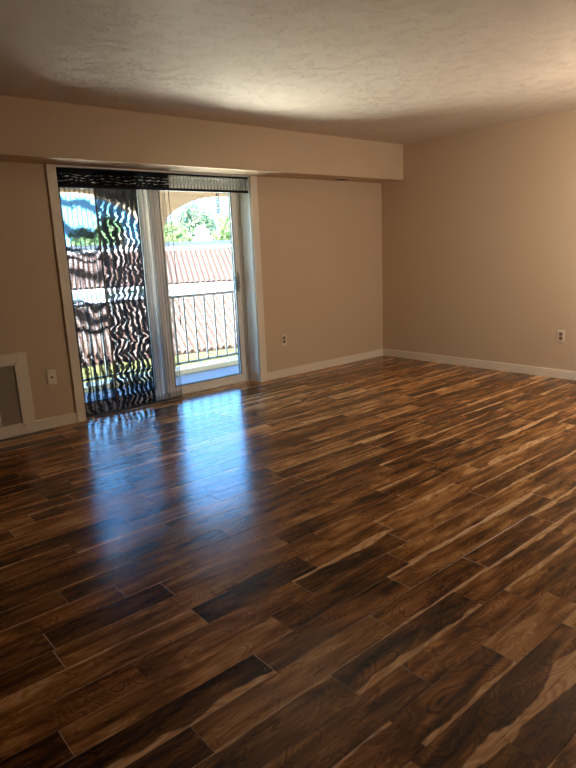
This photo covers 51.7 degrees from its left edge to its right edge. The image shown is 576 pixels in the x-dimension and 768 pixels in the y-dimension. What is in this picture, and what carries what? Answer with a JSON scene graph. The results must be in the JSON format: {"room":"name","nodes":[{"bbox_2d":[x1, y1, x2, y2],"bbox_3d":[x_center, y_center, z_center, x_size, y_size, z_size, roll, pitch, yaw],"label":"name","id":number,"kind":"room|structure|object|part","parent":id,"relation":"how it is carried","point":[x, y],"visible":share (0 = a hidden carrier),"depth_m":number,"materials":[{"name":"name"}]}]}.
{"room":"empty living room","nodes":[
{"label":"empty living room","id":0,"kind":"room"},
{"bbox_2d":[60,190,227,368],"bbox_3d":[-1.385,-1.425,6.865,6.100,2.630,0.180,-13,16,-39],"label":"wall","id":1,"kind":"structure","parent":0,"point":[178,199],"depth_m":6.74,"materials":[{"name":"paint"}]},
{"bbox_2d":[85,364,238,401],"bbox_3d":[-1.004,0.016,6.805,6.100,0.190,1.160,-13,16,-39],"label":"floor","id":2,"kind":"structure","parent":0,"point":[212,373],"depth_m":6.86,"materials":[{"name":"concrete"}]},
{"bbox_2d":[84,356,237,392],"bbox_3d":[-1.273,-0.161,7.080,6.100,0.060,0.230,-13,16,-39],"label":"curb","id":3,"kind":"object","parent":2,"relation":"on","point":[186,369],"visible":0.18,"depth_m":7.14,"materials":[{"name":"paint"}]},
{"bbox_2d":[74,299,150,381],"bbox_3d":[-2.165,-0.427,6.329,1.695,0.864,0.060,-13,16,-39],"label":"balcony railing","id":4,"kind":"object","parent":3,"relation":"on","point":[136,300],"visible":0.08,"depth_m":6.50,"materials":[{"name":"metal"}]},
{"bbox_3d":[-2.183,-0.819,6.242,1.695,0.032,0.044,-13,16,-39],"label":"rail","id":5,"kind":"part","parent":4,"relation":"part of","materials":[{"name":"metal"}]},
{"bbox_3d":[-2.148,-0.048,6.413,1.695,0.024,0.024,-13,16,-39],"label":"rail","id":6,"kind":"part","parent":4,"relation":"part of","materials":[{"name":"metal"}]},
{"bbox_2d":[76,289,237,382],"bbox_3d":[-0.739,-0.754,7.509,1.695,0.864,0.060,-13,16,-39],"label":"balcony railing","id":7,"kind":"object","parent":3,"relation":"on","point":[203,295],"visible":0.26,"depth_m":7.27,"materials":[{"name":"metal"}]},
{"bbox_3d":[-0.757,-1.147,7.422,1.695,0.032,0.044,-13,16,-39],"label":"rail","id":8,"kind":"part","parent":7,"relation":"part of","materials":[{"name":"metal"}]},
{"bbox_3d":[-0.722,-0.376,7.594,1.695,0.024,0.024,-13,16,-39],"label":"rail","id":9,"kind":"part","parent":7,"relation":"part of","materials":[{"name":"metal"}]},
{"bbox_2d":[0,162,382,420],"bbox_3d":[-2.603,-0.811,4.286,9.900,2.900,0.300,-13,16,-39],"label":"wall","id":10,"kind":"structure","parent":0,"point":[321,240],"depth_m":6.24,"materials":[{"name":"beige paint"}]},
{"bbox_2d":[0,352,36,439],"bbox_3d":[-2.306,0.128,4.497,0.708,0.650,0.027,-13,16,-39],"label":"air vent","id":11,"kind":"object","parent":10,"relation":"in","point":[17,417],"visible":1,"depth_m":4.64,"materials":[{"name":"metal"}]},
{"bbox_3d":[-2.306,0.125,4.496,0.558,0.513,0.020,-13,16,-39],"label":"metal frame","id":12,"kind":"part","parent":11,"relation":"part of","materials":[{"name":"paint"}]},
{"bbox_2d":[46,369,56,384],"bbox_3d":[-1.912,-0.056,4.817,0.072,0.120,0.012,-13,16,-39],"label":"jack plate","id":13,"kind":"object","parent":10,"relation":"attached to","point":[51,374],"visible":1,"depth_m":4.82,"materials":[{"name":"paint"}]},
{"bbox_2d":[35,412,77,430],"bbox_3d":[-3.930,0.776,3.212,5.685,0.088,0.014,-13,16,-39],"label":"baseboard","id":14,"kind":"structure","parent":10,"relation":"attached to","point":[43,424],"depth_m":4.88,"materials":[{"name":"paint"}]},
{"bbox_2d":[58,185,249,413],"bbox_3d":[-1.192,-0.888,5.590,1.895,2.061,0.165,-13,16,-39],"label":"door","id":15,"kind":"structure","parent":10,"relation":"in","point":[243,375],"depth_m":5.69,"materials":[{"name":"plastic"}]},
{"bbox_3d":[-1.573,-0.799,5.329,0.873,1.988,0.040,-13,16,-39],"label":"fixed panel","id":16,"kind":"part","parent":15,"relation":"part of","materials":[{"name":"glass"}]},
{"bbox_3d":[-0.859,-0.947,5.849,0.965,1.988,0.042,-13,16,-39],"label":"sliding panel","id":17,"kind":"part","parent":15,"relation":"part of","materials":[{"name":"glass"}]},
{"bbox_3d":[-0.497,-1.047,6.086,0.022,0.210,0.047,-13,16,-39],"label":"handle","id":18,"kind":"part","parent":15,"relation":"part of","materials":[{"name":"beige metal"}]},
{"bbox_2d":[45,164,267,421],"bbox_3d":[-1.095,-0.870,5.485,2.043,2.060,0.183,-13,16,-39],"label":"door frame","id":19,"kind":"structure","parent":10,"relation":"attached to","point":[51,176],"depth_m":5.85,"materials":[{"name":"paint"}]},
{"bbox_2d":[281,334,286,345],"bbox_3d":[-0.042,-0.473,6.367,0.072,0.120,0.011,-13,16,-39],"label":"power outlet","id":20,"kind":"object","parent":10,"relation":"attached to","point":[283,336],"visible":1,"depth_m":6.36,"materials":[{"name":"beige plastic"}]},
{"bbox_2d":[250,349,382,381],"bbox_3d":[0.395,-0.240,6.891,1.952,0.088,0.169,-13,16,-39],"label":"baseboard","id":21,"kind":"structure","parent":10,"relation":"attached to","point":[296,370],"depth_m":6.74,"materials":[{"name":"paint"}]},
{"bbox_3d":[-1.125,-1.843,5.244,1.867,0.031,0.048,-13,16,-39],"label":"track","id":22,"kind":"object","parent":10,"relation":"attached to","visible":0},
{"bbox_2d":[58,187,117,417],"bbox_3d":[-1.673,-0.712,4.982,0.299,2.010,0.010,-13,16,-39],"label":"curtain","id":23,"kind":"object","parent":22,"relation":"hanging from","point":[78,232],"visible":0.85,"depth_m":4.98,"materials":[{"name":"black fabric"}]},
{"bbox_2d":[93,188,155,411],"bbox_3d":[-1.409,-0.768,5.177,0.379,2.010,0.014,-13,16,-39],"label":"curtain","id":24,"kind":"object","parent":22,"relation":"hanging from","point":[117,201],"visible":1,"depth_m":5.18,"materials":[{"name":"black fabric"}]},
{"bbox_2d":[56,167,247,192],"bbox_3d":[-1.095,-1.777,5.227,1.862,0.145,0.031,-13,16,-39],"label":"curtain valance","id":25,"kind":"object","parent":22,"relation":"hanging from","point":[66,177],"visible":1,"depth_m":5.09,"materials":[{"name":"black fabric"}]},
{"bbox_2d":[136,190,181,402],"bbox_3d":[-1.143,-0.827,5.391,0.324,2.010,0.052,-13,16,-39],"label":"curtain","id":26,"kind":"object","parent":22,"relation":"hanging from","point":[169,396],"visible":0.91,"depth_m":5.45,"materials":[{"name":"grey fabric"}]},
{"bbox_2d":[0,95,402,182],"bbox_3d":[-2.442,-1.695,3.846,9.600,0.380,0.325,-13,16,-39],"label":"soffit","id":27,"kind":"structure","parent":0,"point":[33,131],"depth_m":4.92,"materials":[{"name":"beige paint"}]},
{"bbox_2d":[333,178,350,180],"bbox_3d":[0.583,-2.210,6.420,0.194,0.018,0.194,-13,16,-39],"label":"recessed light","id":28,"kind":"object","parent":27,"relation":"in","point":[337,179],"visible":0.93,"depth_m":6.40,"materials":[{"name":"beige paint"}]},
{"bbox_2d":[0,356,575,767],"bbox_3d":[0.364,1.069,1.223,9.600,0.001,8.982,-13,16,-39],"label":"floor","id":29,"kind":"structure","parent":0,"point":[367,563],"depth_m":2.48,"materials":[{"name":"brown wood"}]},
{"bbox_2d":[0,0,575,144],"bbox_3d":[0.283,-1.402,0.635,9.900,0.200,8.750,-13,16,-39],"label":"ceiling","id":30,"kind":"structure","parent":0,"point":[402,72],"depth_m":3.55,"materials":[{"name":"beige paint"}]},
{"bbox_2d":[381,109,575,371],"bbox_3d":[4.040,-0.970,3.981,0.150,2.750,8.750,-13,16,-39],"label":"wall","id":31,"kind":"structure","parent":0,"point":[479,226],"depth_m":6.13,"materials":[{"name":"beige paint"}]},
{"bbox_2d":[383,349,575,380],"bbox_3d":[3.982,0.186,4.242,0.014,0.088,8.600,-13,16,-39],"label":"baseboard","id":32,"kind":"structure","parent":31,"relation":"attached to","point":[522,369],"depth_m":6.37,"materials":[{"name":"paint"}]},
{"bbox_2d":[557,330,564,341],"bbox_3d":[2.619,-0.460,5.711,0.011,0.120,0.072,-13,16,-39],"label":"power outlet","id":33,"kind":"object","parent":31,"relation":"attached to","point":[560,333],"visible":1,"depth_m":5.71,"materials":[{"name":"beige plastic"}]},
{"bbox_3d":[-1.120,-2.519,6.241,6.100,0.250,1.160,-13,16,-39],"label":"ceiling","id":34,"kind":"structure","parent":0,"visible":0},
{"bbox_2d":[215,193,220,215],"bbox_3d":[-0.791,-2.180,6.615,0.042,0.603,0.042,-2,13,5],"label":"hanging chain","id":35,"kind":"object","parent":34,"relation":"hanging from","point":[217,194],"visible":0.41,"depth_m":6.65,"materials":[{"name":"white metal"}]},
{"label":"outside","id":36,"kind":"structure","parent":0,"visible":0},
{"bbox_3d":[-39.805,-10.805,78.000,210.000,0.200,158.400,-13,16,-39],"label":"ground","id":37,"kind":"structure","parent":36,"visible":0},
{"bbox_2d":[69,232,107,245],"bbox_3d":[-16.303,-8.796,47.331,4.556,7.132,4.890,-13,16,-39],"label":"leafy tree","id":38,"kind":"object","parent":37,"relation":"on","point":[82,240],"visible":0.04,"depth_m":46.20,"materials":[{"name":"green plant"}]},
{"bbox_2d":[93,214,126,244],"bbox_3d":[-16.635,-11.398,55.384,4.755,8.735,5.062,-13,16,-39],"label":"leafy tree","id":39,"kind":"object","parent":37,"relation":"on","point":[94,223],"visible":0.03,"depth_m":54.42,"materials":[{"name":"green plant"}]},
{"bbox_2d":[67,225,233,300],"bbox_3d":[-10.753,-6.023,35.314,52.000,6.420,6.260,-6,13,-14],"label":"building","id":40,"kind":"structure","parent":37,"relation":"on","point":[203,264],"depth_m":35.00,"materials":[{"name":"ceramic"}]},
{"bbox_2d":[164,221,193,241],"bbox_3d":[-9.513,-9.799,49.627,3.833,7.487,4.834,-13,16,-39],"label":"leafy tree","id":41,"kind":"object","parent":37,"relation":"on","point":[179,233],"visible":0.26,"depth_m":48.56,"materials":[{"name":"green plant"}]},
{"bbox_2d":[167,200,218,237],"bbox_3d":[-9.644,-14.188,62.529,5.034,10.450,5.720,-13,16,-39],"label":"leafy tree","id":42,"kind":"object","parent":37,"relation":"on","point":[193,215],"visible":0.49,"depth_m":60.86,"materials":[{"name":"green plant"}]},
{"bbox_2d":[211,212,230,239],"bbox_3d":[-4.802,-11.338,53.756,4.004,8.274,4.869,-8,13,-21],"label":"leafy tree","id":43,"kind":"object","parent":37,"relation":"on","point":[223,232],"visible":0.16,"depth_m":52.17,"materials":[{"name":"green plant"}]}
]}

